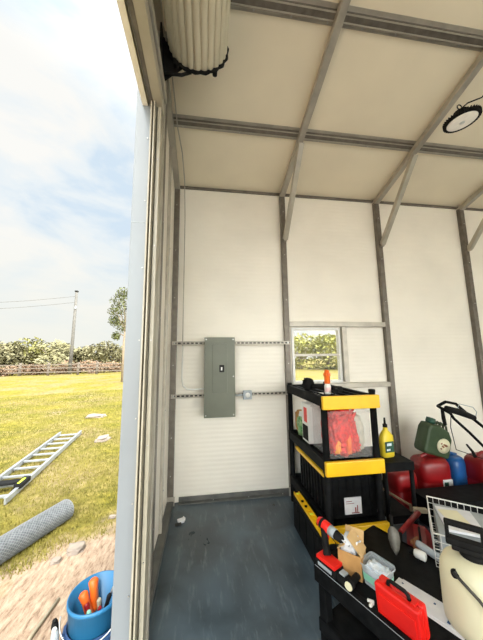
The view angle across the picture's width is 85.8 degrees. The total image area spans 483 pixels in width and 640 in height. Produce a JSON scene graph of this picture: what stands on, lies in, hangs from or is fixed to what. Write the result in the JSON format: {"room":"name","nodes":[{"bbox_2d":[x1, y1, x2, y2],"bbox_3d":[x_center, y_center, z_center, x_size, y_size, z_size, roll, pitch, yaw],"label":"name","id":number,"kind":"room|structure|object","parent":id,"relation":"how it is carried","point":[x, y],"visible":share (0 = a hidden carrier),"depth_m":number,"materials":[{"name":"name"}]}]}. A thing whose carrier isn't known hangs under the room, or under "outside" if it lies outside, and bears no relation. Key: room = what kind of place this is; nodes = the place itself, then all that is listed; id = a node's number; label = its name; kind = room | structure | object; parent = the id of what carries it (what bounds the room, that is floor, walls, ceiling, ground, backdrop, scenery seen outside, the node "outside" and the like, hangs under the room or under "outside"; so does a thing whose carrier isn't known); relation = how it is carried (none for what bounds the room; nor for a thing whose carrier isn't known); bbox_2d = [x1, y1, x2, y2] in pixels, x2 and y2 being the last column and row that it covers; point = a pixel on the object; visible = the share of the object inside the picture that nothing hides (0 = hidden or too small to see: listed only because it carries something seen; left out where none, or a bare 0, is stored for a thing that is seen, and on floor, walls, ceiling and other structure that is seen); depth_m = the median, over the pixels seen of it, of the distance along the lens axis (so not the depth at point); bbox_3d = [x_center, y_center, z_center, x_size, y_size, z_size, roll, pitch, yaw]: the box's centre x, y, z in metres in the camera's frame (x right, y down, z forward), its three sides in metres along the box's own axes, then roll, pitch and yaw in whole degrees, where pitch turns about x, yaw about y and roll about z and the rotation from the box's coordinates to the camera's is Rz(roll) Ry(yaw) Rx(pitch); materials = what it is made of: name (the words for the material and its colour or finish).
{"room":"storage shed","nodes":[
{"label":"storage shed","id":0,"kind":"room"},
{"bbox_2d":[50,627,58,639],"bbox_3d":[-0.996,1.780,1.383,0.045,0.256,0.043,0,-8,-8],"label":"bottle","id":1,"kind":"object","parent":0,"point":[55,633],"visible":1,"depth_m":1.39,"materials":[{"name":"white plastic"}]},
{"bbox_2d":[116,0,174,548],"bbox_3d":[-0.314,-0.964,-0.725,0.035,4.920,8.000,0,-8,-8],"label":"wall","id":2,"kind":"structure","parent":0,"point":[122,6],"depth_m":2.49,"materials":[{"name":"metal"}]},
{"bbox_2d":[110,88,150,639],"bbox_3d":[-0.647,0.113,1.568,0.098,3.720,0.036,0,-8,-8],"label":"steel frame","id":3,"kind":"object","parent":2,"relation":"attached to","point":[120,619],"visible":0.71,"depth_m":1.51,"materials":[{"name":"grey metal"}]},
{"bbox_2d":[126,0,166,115],"bbox_3d":[-0.402,-1.825,0.275,0.177,0.320,3.250,0,-8,-8],"label":"steel frame","id":4,"kind":"object","parent":2,"relation":"attached to","point":[141,12],"visible":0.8,"depth_m":1.47,"materials":[{"name":"metal"}]},
{"bbox_2d":[150,81,167,588],"bbox_3d":[-0.658,-0.141,2.048,0.056,3.954,0.070,0,-8,-8],"label":"trim","id":5,"kind":"structure","parent":2,"relation":"attached to","point":[159,332],"depth_m":1.98,"materials":[{"name":"metal"}]},
{"bbox_2d":[158,147,171,533],"bbox_3d":[-0.741,0.008,2.566,0.036,3.802,0.030,0,-8,-8],"label":"trim","id":6,"kind":"structure","parent":2,"relation":"attached to","point":[161,490],"depth_m":2.51,"materials":[{"name":"metal"}]},
{"bbox_2d":[160,0,230,80],"bbox_3d":[-0.138,-2.224,0.459,0.506,0.554,3.230,0,-8,-8],"label":"door","id":7,"kind":"structure","parent":2,"relation":"in","point":[197,30],"depth_m":1.76,"materials":[{"name":"beige metal"}]},
{"bbox_2d":[148,496,439,639],"bbox_3d":[4.008,1.602,-0.480,8.770,0.200,8.200,0,-8,-8],"label":"floor","id":8,"kind":"structure","parent":0,"point":[238,569],"depth_m":1.90,"materials":[{"name":"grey concrete"}]},
{"bbox_2d":[129,100,161,639],"bbox_3d":[-0.562,0.171,1.557,0.060,3.300,0.085,0,-8,-8],"label":"door track","id":9,"kind":"object","parent":8,"relation":"on","point":[142,478],"visible":1,"depth_m":1.51,"materials":[{"name":"grey metal"}]},
{"bbox_2d":[144,31,166,639],"bbox_3d":[-0.603,-0.218,1.704,0.110,4.111,0.130,0,-8,-8],"label":"steel frame","id":10,"kind":"object","parent":8,"relation":"on","point":[152,456],"visible":0.24,"depth_m":1.65,"materials":[{"name":"metal"}]},
{"bbox_2d":[162,26,184,345],"bbox_3d":[-0.626,-0.854,2.447,0.027,2.475,1.502,0,-8,-6],"label":"electrical cable","id":11,"kind":"object","parent":10,"relation":"attached to","point":[162,26],"visible":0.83,"depth_m":3.07,"materials":[{"name":"metal"}]},
{"bbox_2d":[149,502,173,618],"bbox_3d":[-0.679,1.894,2.148,0.072,0.050,1.340,0,-8,-8],"label":"steel frame","id":12,"kind":"object","parent":8,"relation":"on","point":[161,539],"visible":0.56,"depth_m":2.13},
{"bbox_2d":[167,189,179,506],"bbox_3d":[-0.801,0.158,3.089,0.100,3.750,0.076,0,-8,-8],"label":"steel frame","id":13,"kind":"object","parent":8,"relation":"on","point":[173,360],"visible":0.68,"depth_m":3.04,"materials":[{"name":"metal"}]},
{"bbox_2d":[171,391,287,398],"bbox_3d":[-0.096,0.876,3.048,1.431,0.042,0.026,0,-8,-8],"label":"channel","id":14,"kind":"object","parent":13,"relation":"attached to","point":[177,396],"visible":0.59,"depth_m":3.07,"materials":[{"name":"metal"}]},
{"bbox_2d":[235,390,251,399],"bbox_3d":[0.020,0.873,3.026,0.202,0.100,0.057,0,-8,-8],"label":"outlet box","id":15,"kind":"object","parent":14,"relation":"attached to","point":[247,394],"visible":0.97,"depth_m":3.02,"materials":[{"name":"grey metal"}]},
{"bbox_2d":[172,341,289,344],"bbox_3d":[-0.103,0.276,3.130,1.431,0.042,0.026,0,-8,-8],"label":"channel","id":16,"kind":"object","parent":13,"relation":"attached to","point":[173,342],"visible":0.72,"depth_m":3.16,"materials":[{"name":"metal"}]},
{"bbox_2d":[181,337,234,417],"bbox_3d":[-0.380,0.646,2.970,0.609,0.890,0.119,0,-8,-8],"label":"panel","id":17,"kind":"object","parent":16,"relation":"attached to","point":[219,352],"visible":1,"depth_m":2.94,"materials":[{"name":"grey paint"}]},
{"bbox_2d":[178,481,382,505],"bbox_3d":[3.359,2.018,3.415,8.180,0.055,0.065,0,-8,-8],"label":"steel frame","id":18,"kind":"object","parent":8,"relation":"on","point":[222,497],"visible":0.38,"depth_m":2.94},
{"bbox_2d":[293,494,335,562],"bbox_3d":[0.578,1.757,2.139,0.092,0.290,0.700,0,-8,-8],"label":"tool case","id":19,"kind":"object","parent":8,"relation":"on","point":[312,540],"visible":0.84,"depth_m":2.14,"materials":[{"name":"black plastic"}]},
{"bbox_2d":[293,490,336,548],"bbox_3d":[0.572,1.595,2.130,0.058,0.027,0.732,0,-8,-8],"label":"spirit level","id":20,"kind":"object","parent":19,"relation":"on","point":[301,500],"visible":0.72,"depth_m":2.13,"materials":[{"name":"yellow plastic"}]},
{"bbox_2d":[287,382,389,543],"bbox_3d":[0.857,1.302,2.559,0.515,1.300,0.987,0,-8,-8],"label":"storage shelf","id":21,"kind":"object","parent":8,"relation":"on","point":[364,462],"visible":0.71,"depth_m":2.16,"materials":[{"name":"black plastic"}]},
{"bbox_2d":[296,411,302,435],"bbox_3d":[0.697,1.110,2.795,0.201,0.268,0.144,0,-8,-8],"label":"snack bag","id":22,"kind":"object","parent":21,"relation":"on","point":[299,418],"visible":0.38,"depth_m":2.76,"materials":[{"name":"green plastic"}]},
{"bbox_2d":[301,401,321,443],"bbox_3d":[0.778,1.027,2.636,0.282,0.370,0.170,0,-8,-8],"label":"carton","id":23,"kind":"object","parent":21,"relation":"on","point":[311,412],"visible":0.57,"depth_m":2.55,"materials":[{"name":"white cardboard"}]},
{"bbox_2d":[303,423,308,441],"bbox_3d":[0.640,1.121,2.603,0.002,0.140,0.140,0,-8,-8],"label":"print","id":24,"kind":"object","parent":23,"relation":"attached to","point":[305,426],"depth_m":2.58,"materials":[{"name":"paper"}]},
{"bbox_2d":[302,378,342,393],"bbox_3d":[0.744,0.613,2.436,0.160,0.120,0.427,5,-10,-35],"label":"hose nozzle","id":25,"kind":"object","parent":21,"relation":"on","point":[308,383],"visible":0.96,"depth_m":2.51,"materials":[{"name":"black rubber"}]},
{"bbox_2d":[323,370,330,393],"bbox_3d":[0.762,0.547,2.301,0.060,0.210,0.072,0,-8,-8],"label":"glue bottle","id":26,"kind":"object","parent":21,"relation":"on","point":[327,387],"visible":1,"depth_m":2.29,"materials":[{"name":"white plastic"}]},
{"bbox_2d":[295,446,376,519],"bbox_3d":[0.867,1.486,2.470,0.487,0.362,0.675,0,-8,-8],"label":"storage tote","id":27,"kind":"object","parent":21,"relation":"on","point":[352,496],"visible":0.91,"depth_m":2.17,"materials":[{"name":"black plastic"}]},
{"bbox_2d":[321,409,364,457],"bbox_3d":[0.895,0.978,2.363,0.399,0.431,0.364,0,-8,-8],"label":"tote","id":28,"kind":"object","parent":21,"relation":"on","point":[345,427],"visible":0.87,"depth_m":2.21,"materials":[{"name":"red plastic"}]},
{"bbox_2d":[314,525,465,639],"bbox_3d":[1.008,1.541,1.104,0.607,0.424,1.250,4,-9,-33],"label":"bench","id":29,"kind":"object","parent":8,"relation":"on","point":[353,618],"visible":0.61,"depth_m":1.39,"materials":[{"name":"black plastic"}]},
{"bbox_2d":[316,517,349,578],"bbox_3d":[0.497,1.289,1.489,0.140,0.188,0.216,4,-9,-30],"label":"cordless drill","id":30,"kind":"object","parent":29,"relation":"on","point":[325,559],"visible":0.99,"depth_m":1.47,"materials":[{"name":"red plastic"}]},
{"bbox_2d":[337,569,350,585],"bbox_3d":[0.537,1.346,1.362,0.048,0.044,0.056,4,-9,-33],"label":"battery","id":31,"kind":"object","parent":29,"relation":"on","point":[342,575],"visible":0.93,"depth_m":1.35,"materials":[{"name":"black plastic"}]},
{"bbox_2d":[319,603,379,639],"bbox_3d":[1.012,1.630,1.094,0.590,0.065,1.230,4,-9,-33],"label":"shelf","id":32,"kind":"object","parent":29,"relation":"attached to","point":[342,625],"depth_m":1.40,"materials":[{"name":"black plastic"}]},
{"bbox_2d":[337,524,365,582],"bbox_3d":[0.618,1.284,1.453,0.134,0.191,0.132,-7,-10,37],"label":"cardboard box","id":33,"kind":"object","parent":29,"relation":"on","point":[353,557],"visible":0.92,"depth_m":1.42,"materials":[{"name":"cardboard"}]},
{"bbox_2d":[344,572,360,591],"bbox_3d":[0.585,1.344,1.347,0.134,0.044,0.044,6,-10,-40],"label":"flashlight","id":34,"kind":"object","parent":29,"relation":"on","point":[350,583],"visible":0.88,"depth_m":1.31,"materials":[{"name":"plastic"}]},
{"bbox_2d":[362,558,393,586],"bbox_3d":[0.706,1.315,1.347,0.124,0.097,0.140,4,-9,-33],"label":"tub","id":35,"kind":"object","parent":29,"relation":"on","point":[373,569],"visible":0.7,"depth_m":1.33,"materials":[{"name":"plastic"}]},
{"bbox_2d":[388,514,399,554],"bbox_3d":[0.929,1.316,1.603,0.064,0.160,0.127,-2,-8,8],"label":"trowel","id":36,"kind":"object","parent":29,"relation":"on","point":[393,534],"visible":1,"depth_m":1.58,"materials":[{"name":"grey metal"}]},
{"bbox_2d":[374,574,429,639],"bbox_3d":[0.701,1.255,1.147,0.087,0.168,0.190,4,-9,-33],"label":"tool case","id":37,"kind":"object","parent":29,"relation":"on","point":[408,613],"visible":1,"depth_m":1.11,"materials":[{"name":"plastic"}]},
{"bbox_2d":[408,547,426,561],"bbox_3d":[1.026,1.361,1.515,0.046,0.046,0.085,7,-11,-44],"label":"bottle","id":38,"kind":"object","parent":29,"relation":"on","point":[417,553],"visible":1,"depth_m":1.50,"materials":[{"name":"white plastic"}]},
{"bbox_2d":[410,536,439,561],"bbox_3d":[1.107,1.343,1.494,0.072,0.061,0.220,4,-9,-32],"label":"gun","id":39,"kind":"object","parent":29,"relation":"on","point":[415,541],"visible":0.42,"depth_m":1.52,"materials":[{"name":"grey plastic"}]},
{"bbox_2d":[395,578,464,639],"bbox_3d":[0.882,1.342,1.227,0.128,0.007,0.302,5,-10,-35],"label":"instruction sheet","id":40,"kind":"object","parent":29,"relation":"on","point":[434,607],"visible":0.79,"depth_m":1.21,"materials":[{"name":"white paper"}]},
{"bbox_2d":[426,496,482,566],"bbox_3d":[1.349,1.300,1.564,0.346,0.174,0.456,-5,-9,31],"label":"wire basket","id":41,"kind":"object","parent":29,"relation":"on","point":[429,515],"visible":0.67,"depth_m":1.68,"materials":[{"name":"white metal"}]},
{"bbox_2d":[433,503,482,553],"bbox_3d":[1.362,1.318,1.583,0.280,0.133,0.390,-5,-9,31],"label":"carton","id":42,"kind":"object","parent":41,"relation":"in","point":[439,526],"visible":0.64,"depth_m":1.59,"materials":[{"name":"cardboard"}]},
{"bbox_2d":[434,505,480,537],"bbox_3d":[1.347,1.242,1.609,0.190,0.017,0.260,-4,-9,23],"label":"folded papers","id":43,"kind":"object","parent":42,"relation":"on","point":[455,514],"visible":0.69,"depth_m":1.63,"materials":[{"name":"white paper"}]},
{"bbox_2d":[439,517,482,639],"bbox_3d":[1.032,1.123,1.140,0.261,0.414,0.281,-3,-8,15],"label":"sprayer","id":44,"kind":"object","parent":29,"relation":"on","point":[460,563],"visible":1,"depth_m":1.11,"materials":[{"name":"beige plastic"}]},
{"bbox_2d":[364,446,419,525],"bbox_3d":[1.357,1.604,2.440,0.290,0.657,0.424,0,-8,-8],"label":"stand","id":45,"kind":"object","parent":8,"relation":"on","point":[400,513],"visible":0.41,"depth_m":2.27,"materials":[{"name":"metal"}]},
{"bbox_2d":[379,418,394,457],"bbox_3d":[1.365,1.096,2.442,0.149,0.345,0.081,2,-8,-16],"label":"oil bottle","id":46,"kind":"object","parent":45,"relation":"on","point":[386,442],"visible":0.99,"depth_m":2.40,"materials":[{"name":"yellow plastic"}]},
{"bbox_2d":[364,446,414,471],"bbox_3d":[1.353,1.314,2.480,0.290,0.072,0.424,0,-8,-8],"label":"tray","id":47,"kind":"object","parent":45,"relation":"on","point":[396,463],"depth_m":2.29,"materials":[{"name":"black plastic"}]},
{"bbox_2d":[383,492,419,524],"bbox_3d":[1.359,1.730,2.415,0.290,0.060,0.400,0,-8,-8],"label":"tray","id":48,"kind":"object","parent":45,"relation":"on","point":[400,513],"depth_m":2.28,"materials":[{"name":"black plastic"}]},
{"bbox_2d":[387,471,417,510],"bbox_3d":[1.719,1.776,2.805,0.280,0.407,0.240,1,-8,-14],"label":"can","id":49,"kind":"object","parent":8,"relation":"on","point":[399,481],"visible":0.41,"depth_m":2.70,"materials":[{"name":"red plastic"}]},
{"bbox_2d":[398,507,427,540],"bbox_3d":[1.187,1.602,1.804,0.406,0.450,0.080,4,-9,-33],"label":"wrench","id":50,"kind":"object","parent":8,"relation":"on","point":[417,510],"visible":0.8,"depth_m":1.82,"materials":[{"name":"red metal"}]},
{"bbox_2d":[406,524,432,555],"bbox_3d":[1.385,1.760,2.007,0.180,0.228,0.340,-5,-9,30],"label":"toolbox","id":51,"kind":"object","parent":8,"relation":"on","point":[414,530],"visible":0.34,"depth_m":2.06,"materials":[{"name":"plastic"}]},
{"bbox_2d":[410,453,452,488],"bbox_3d":[2.109,1.738,2.903,0.360,0.499,0.266,0,-8,-5],"label":"can","id":52,"kind":"object","parent":8,"relation":"on","point":[431,471],"visible":0.68,"depth_m":2.80,"materials":[{"name":"red plastic"}]},
{"bbox_2d":[414,416,451,458],"bbox_3d":[2.203,1.347,2.993,0.384,0.454,0.188,0,-8,-8],"label":"jerry can","id":53,"kind":"object","parent":52,"relation":"on","point":[431,438],"visible":1,"depth_m":2.91,"materials":[{"name":"green paint"}]},
{"bbox_2d":[415,483,482,531],"bbox_3d":[2.215,1.802,2.504,1.024,0.262,0.284,0,-8,-8],"label":"storage tote","id":54,"kind":"object","parent":8,"relation":"on","point":[470,494],"visible":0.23,"depth_m":2.46,"materials":[{"name":"black plastic"}]},
{"bbox_2d":[446,451,467,485],"bbox_3d":[2.403,1.748,2.966,0.200,0.489,0.240,2,-8,-19],"label":"water jug","id":55,"kind":"object","parent":8,"relation":"on","point":[457,465],"visible":0.41,"depth_m":2.87,"materials":[{"name":"blue plastic"}]},
{"bbox_2d":[436,400,482,458],"bbox_3d":[3.039,1.355,2.406,1.932,1.098,0.720,-1,-8,0],"label":"lawn mower","id":56,"kind":"object","parent":8,"relation":"on","point":[459,410],"depth_m":2.70,"materials":[{"name":"black metal"}]},
{"bbox_2d":[464,444,482,483],"bbox_3d":[2.658,1.665,2.847,0.410,0.616,0.280,1,-8,-14],"label":"can","id":57,"kind":"object","parent":8,"relation":"on","point":[474,465],"visible":0.68,"depth_m":2.83,"materials":[{"name":"red plastic"}]},
{"bbox_2d":[162,0,482,208],"bbox_3d":[3.905,-2.806,0.121,8.970,1.240,8.500,0,-8,-8],"label":"ceiling","id":58,"kind":"structure","parent":0,"point":[377,85],"depth_m":2.61,"materials":[{"name":"metal"}]},
{"bbox_2d":[153,0,179,188],"bbox_3d":[-0.288,-2.780,-0.463,0.064,1.176,7.984,0,-8,-8],"label":"steel frame","id":59,"kind":"object","parent":58,"relation":"attached to","point":[158,9],"visible":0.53,"depth_m":2.62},
{"bbox_2d":[279,0,350,196],"bbox_3d":[1.084,-2.771,-0.272,0.064,1.176,7.984,0,-8,-8],"label":"steel frame","id":60,"kind":"object","parent":58,"relation":"attached to","point":[343,6],"visible":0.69,"depth_m":2.36,"materials":[{"name":"metal"}]},
{"bbox_2d":[283,142,303,241],"bbox_3d":[0.613,-1.491,3.123,0.058,0.852,0.710,0,-8,-8],"label":"steel frame","id":61,"kind":"object","parent":60,"relation":"attached to","point":[300,146],"visible":1,"depth_m":3.07,"materials":[{"name":"metal"}]},
{"bbox_2d":[173,114,482,159],"bbox_3d":[3.501,-2.014,3.256,8.580,0.060,0.119,0,-8,-8],"label":"steel frame","id":62,"kind":"object","parent":58,"relation":"attached to","point":[184,121],"visible":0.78,"depth_m":2.88,"materials":[{"name":"metal"}]},
{"bbox_2d":[230,0,482,51],"bbox_3d":[3.615,-2.370,2.445,8.580,0.060,0.119,0,-8,-8],"label":"roof beam","id":63,"kind":"structure","parent":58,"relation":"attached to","point":[322,12],"depth_m":2.08,"materials":[{"name":"metal"}]},
{"bbox_2d":[372,50,482,203],"bbox_3d":[2.456,-2.761,-0.082,0.064,1.176,7.984,0,-8,-8],"label":"steel frame","id":64,"kind":"object","parent":58,"relation":"attached to","point":[477,65],"visible":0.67,"depth_m":2.73,"materials":[{"name":"metal"}]},
{"bbox_2d":[380,154,417,246],"bbox_3d":[1.985,-1.481,3.313,0.058,0.852,0.710,0,-8,-8],"label":"steel frame","id":65,"kind":"object","parent":64,"relation":"attached to","point":[413,158],"visible":1,"depth_m":3.27,"materials":[{"name":"metal"}]},
{"bbox_2d":[442,96,482,132],"bbox_3d":[2.163,-2.042,2.431,0.480,0.356,0.290,-5,-9,31],"label":"lamp","id":66,"kind":"object","parent":58,"relation":"hanging from","point":[463,117],"visible":1,"depth_m":2.43,"materials":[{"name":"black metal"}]},
{"bbox_2d":[446,111,478,131],"bbox_3d":[2.086,-1.871,2.459,0.234,0.009,0.234,-5,-4,-9],"label":"diffuser","id":67,"kind":"object","parent":66,"relation":"attached to","point":[459,121],"depth_m":2.44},
{"bbox_2d":[456,186,482,209],"bbox_3d":[3.828,-2.751,0.108,0.064,1.176,7.984,0,-8,-8],"label":"steel frame","id":68,"kind":"object","parent":58,"relation":"attached to","point":[479,192],"visible":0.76,"depth_m":3.73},
{"bbox_2d":[467,218,482,250],"bbox_3d":[3.356,-1.471,3.503,0.058,0.852,0.710,0,-8,-8],"label":"steel frame","id":69,"kind":"object","parent":68,"relation":"attached to","point":[477,234],"visible":1,"depth_m":3.67,"materials":[{"name":"metal"}]},
{"bbox_2d":[174,189,482,502],"bbox_3d":[3.383,0.162,3.737,8.670,3.820,0.050,0,-8,-8],"label":"wall","id":70,"kind":"structure","parent":0,"point":[233,275],"depth_m":3.44,"materials":[{"name":"metal"}]},
{"bbox_2d":[279,196,291,495],"bbox_3d":[0.571,0.168,3.279,0.100,3.750,0.076,0,-8,-8],"label":"steel frame","id":71,"kind":"object","parent":70,"relation":"attached to","point":[286,328],"visible":0.71,"depth_m":3.30,"materials":[{"name":"metal"}]},
{"bbox_2d":[291,328,342,383],"bbox_3d":[0.962,0.450,3.346,0.660,0.700,0.065,0,-8,-8],"label":"window","id":72,"kind":"structure","parent":70,"relation":"in","point":[337,330],"depth_m":3.33,"materials":[{"name":"white plastic"}]},
{"bbox_2d":[180,186,482,210],"bbox_3d":[3.401,-1.695,3.961,8.600,0.030,0.022,0,-8,-8],"label":"steel frame","id":73,"kind":"object","parent":70,"relation":"attached to","point":[181,187],"depth_m":3.63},
{"bbox_2d":[289,322,384,326],"bbox_3d":[1.255,0.058,3.396,1.321,0.062,0.064,0,-8,-8],"label":"steel frame","id":74,"kind":"object","parent":70,"relation":"attached to","point":[291,324],"visible":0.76,"depth_m":3.36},
{"bbox_2d":[292,381,390,387],"bbox_3d":[1.264,0.827,3.290,1.321,0.060,0.064,0,-8,-8],"label":"steel frame","id":75,"kind":"object","parent":70,"relation":"attached to","point":[385,383],"visible":0.54,"depth_m":3.30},
{"bbox_2d":[340,327,349,381],"bbox_3d":[1.330,0.435,3.354,0.062,0.698,0.064,0,-8,-8],"label":"steel frame","id":76,"kind":"object","parent":70,"relation":"attached to","point":[343,332],"visible":1,"depth_m":3.33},
{"bbox_2d":[346,329,385,379],"bbox_3d":[1.632,0.448,3.425,0.540,0.670,0.004,0,-8,-8],"label":"wall panel","id":77,"kind":"object","parent":70,"relation":"attached to","point":[366,357],"visible":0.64,"depth_m":3.42,"materials":[{"name":"metal"}]},
{"bbox_2d":[372,203,400,454],"bbox_3d":[1.943,0.177,3.469,0.100,3.750,0.076,0,-8,-8],"label":"steel frame","id":78,"kind":"object","parent":70,"relation":"attached to","point":[375,207],"visible":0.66,"depth_m":3.45,"materials":[{"name":"metal"}]},
{"bbox_2d":[456,209,482,407],"bbox_3d":[3.315,0.187,3.659,0.100,3.750,0.076,0,-8,-8],"label":"steel frame","id":79,"kind":"object","parent":70,"relation":"attached to","point":[478,347],"visible":0.94,"depth_m":3.72,"materials":[{"name":"metal"}]},
{"label":"outside","id":80,"kind":"structure","parent":0,"visible":0},
{"bbox_2d":[0,359,337,639],"bbox_3d":[-4.087,5.841,29.193,180.000,0.001,180.000,0,-8,-8],"label":"ground","id":81,"kind":"structure","parent":80,"point":[25,598],"depth_m":3.30,"materials":[{"name":"plant"}]},
{"bbox_2d":[0,341,36,370],"bbox_3d":[-29.701,4.075,28.936,10.810,4.384,6.661,1,-8,-12],"label":"bush","id":82,"kind":"object","parent":81,"relation":"on","point":[8,355],"visible":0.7,"depth_m":29.46,"materials":[{"name":"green plant"}]},
{"bbox_2d":[0,341,40,371],"bbox_3d":[-29.511,4.581,31.870,10.261,4.162,6.322,-7,-10,38],"label":"bush","id":83,"kind":"object","parent":81,"relation":"on","point":[11,342],"visible":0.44,"depth_m":31.04,"materials":[{"name":"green plant"}]},
{"bbox_2d":[0,336,49,371],"bbox_3d":[-28.560,4.657,35.054,6.570,4.823,10.646,3,-9,-23],"label":"bushy tree","id":84,"kind":"object","parent":81,"relation":"on","point":[33,343],"visible":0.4,"depth_m":33.10,"materials":[{"name":"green plant"}]},
{"bbox_2d":[0,499,73,564],"bbox_3d":[-2.163,1.972,2.033,0.206,0.206,1.757,-3,-8,15],"label":"roll","id":85,"kind":"object","parent":81,"relation":"on","point":[17,539],"visible":1,"depth_m":2.47,"materials":[{"name":"metal"}]},
{"bbox_2d":[0,430,81,504],"bbox_3d":[-3.466,2.360,4.518,0.510,0.116,3.052,2,-8,-16],"label":"ladder","id":86,"kind":"object","parent":81,"relation":"on","point":[18,485],"visible":1,"depth_m":4.07,"materials":[{"name":"silver metal"}]},
{"bbox_2d":[27,597,59,639],"bbox_3d":[-1.325,2.002,1.687,0.035,0.025,0.422,0,-8,-4],"label":"wooden stick","id":87,"kind":"object","parent":81,"relation":"on","point":[40,623],"visible":1,"depth_m":1.73,"materials":[{"name":"brown wood"}]},
{"bbox_2d":[23,362,67,374],"bbox_3d":[-21.121,5.306,28.260,4.170,1.317,2.272,0,-8,-6],"label":"dry brush","id":88,"kind":"object","parent":81,"relation":"on","point":[38,370],"visible":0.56,"depth_m":27.80,"materials":[{"name":"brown plant"}]},
{"bbox_2d":[50,556,61,565],"bbox_3d":[-1.611,2.088,2.255,0.089,0.034,0.084,0,-8,-8],"label":"stone","id":89,"kind":"object","parent":81,"relation":"on","point":[55,560],"visible":1,"depth_m":2.24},
{"bbox_2d":[0,362,121,375],"bbox_3d":[-18.938,5.064,26.954,19.206,1.286,0.873,1,-8,-11],"label":"fence","id":90,"kind":"object","parent":81,"relation":"on","point":[20,365],"visible":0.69,"depth_m":26.64,"materials":[{"name":"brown wood"}]},
{"bbox_2d":[0,389,122,579],"bbox_3d":[-4.788,2.964,8.500,13.112,0.063,7.015,-7,-10,41],"label":"grass","id":91,"kind":"structure","parent":81,"relation":"on","point":[96,479],"depth_m":4.43,"materials":[{"name":"plant"}]},
{"bbox_2d":[32,339,96,372],"bbox_3d":[-23.974,4.702,34.589,6.935,4.565,11.255,0,-8,-4],"label":"bush","id":92,"kind":"object","parent":81,"relation":"on","point":[57,348],"visible":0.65,"depth_m":33.17,"materials":[{"name":"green plant"}]},
{"bbox_2d":[67,290,78,373],"bbox_3d":[-18.905,1.285,29.157,0.450,9.373,0.440,0,-8,-8],"label":"utility pole","id":93,"kind":"object","parent":81,"relation":"on","point":[76,291],"visible":0.92,"depth_m":29.04,"materials":[{"name":"grey wood"}]},
{"bbox_2d":[65,541,85,556],"bbox_3d":[-1.523,2.101,2.385,0.165,0.057,0.144,0,-8,-8],"label":"stone","id":94,"kind":"object","parent":81,"relation":"on","point":[75,548],"visible":1,"depth_m":2.37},
{"bbox_2d":[56,346,94,366],"bbox_3d":[-24.657,5.661,38.393,5.543,3.648,8.995,5,-10,-36],"label":"tree","id":95,"kind":"object","parent":81,"relation":"on","point":[82,356],"visible":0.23,"depth_m":36.46,"materials":[{"name":"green plant"}]},
{"bbox_2d":[58,359,103,372],"bbox_3d":[-18.870,5.414,30.496,5.356,1.691,2.918,0,-8,-6],"label":"dry brush","id":96,"kind":"object","parent":81,"relation":"on","point":[88,361],"visible":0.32,"depth_m":30.15,"materials":[{"name":"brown plant"}]},
{"bbox_2d":[59,570,113,639],"bbox_3d":[-0.857,1.799,1.519,0.328,0.372,0.317,0,-8,-8],"label":"bucket","id":97,"kind":"object","parent":81,"relation":"on","point":[79,625],"visible":0.53,"depth_m":1.44,"materials":[{"name":"blue plastic"}]},
{"bbox_2d":[78,590,94,613],"bbox_3d":[-0.895,1.801,1.555,0.163,0.325,0.053,0,-8,-8],"label":"screwdriver","id":98,"kind":"object","parent":97,"relation":"in","point":[83,598],"visible":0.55,"depth_m":1.55,"materials":[{"name":"orange plastic"}]},
{"bbox_2d":[88,577,98,611],"bbox_3d":[-0.902,1.789,1.587,0.106,0.356,0.056,-7,-10,37],"label":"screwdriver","id":99,"kind":"object","parent":97,"relation":"in","point":[93,583],"visible":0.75,"depth_m":1.60,"materials":[{"name":"orange plastic"}]},
{"bbox_2d":[80,340,121,368],"bbox_3d":[-21.047,5.119,37.718,11.148,4.522,6.870,-7,-10,39],"label":"bush","id":100,"kind":"object","parent":81,"relation":"on","point":[101,350],"visible":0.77,"depth_m":35.85,"materials":[{"name":"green plant"}]},
{"bbox_2d":[83,361,120,372],"bbox_3d":[-16.081,5.509,30.637,4.606,1.454,2.509,4,-9,-28],"label":"dry brush","id":101,"kind":"object","parent":81,"relation":"on","point":[102,365],"visible":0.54,"depth_m":30.48,"materials":[{"name":"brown plant"}]},
{"bbox_2d":[94,434,110,442],"bbox_3d":[-2.957,2.536,5.547,0.273,0.122,0.346,0,-8,-8],"label":"stone","id":102,"kind":"object","parent":81,"relation":"on","point":[106,437],"visible":0.94,"depth_m":5.47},
{"bbox_2d":[86,345,121,364],"bbox_3d":[-17.713,5.508,38.181,9.208,3.735,5.674,-3,-8,18],"label":"tree","id":103,"kind":"object","parent":81,"relation":"on","point":[119,357],"visible":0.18,"depth_m":37.22,"materials":[{"name":"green plant"}]},
{"bbox_2d":[107,287,127,381],"bbox_3d":[-8.217,0.906,19.124,3.314,7.131,1.725,0,-8,-8],"label":"lone tree","id":104,"kind":"object","parent":81,"relation":"on","point":[117,320],"visible":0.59,"depth_m":19.00,"materials":[{"name":"green plant"}]},
{"bbox_2d":[294,337,307,353],"bbox_3d":[2.953,4.114,34.597,7.665,5.127,10.996,3,-9,-26],"label":"tree","id":105,"kind":"object","parent":81,"relation":"on","point":[295,338],"visible":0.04,"depth_m":31.66,"materials":[{"name":"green plant"}]},
{"bbox_2d":[294,333,335,368],"bbox_3d":[8.125,4.170,34.409,10.317,4.818,7.240,0,-8,-4],"label":"tree","id":106,"kind":"object","parent":81,"relation":"on","point":[300,360],"visible":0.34,"depth_m":33.03,"materials":[{"name":"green plant"}]},
{"bbox_2d":[304,333,337,368],"bbox_3d":[11.884,4.035,33.899,7.301,4.858,10.404,0,-8,-2],"label":"tree","id":107,"kind":"object","parent":81,"relation":"on","point":[328,365],"visible":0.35,"depth_m":31.81,"materials":[{"name":"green plant"}]},
{"bbox_2d":[310,333,336,351],"bbox_3d":[14.670,3.268,30.677,8.235,5.480,11.735,6,-11,-42],"label":"tree","id":108,"kind":"object","parent":81,"relation":"on","point":[325,335],"visible":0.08,"depth_m":31.54,"materials":[{"name":"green plant"}]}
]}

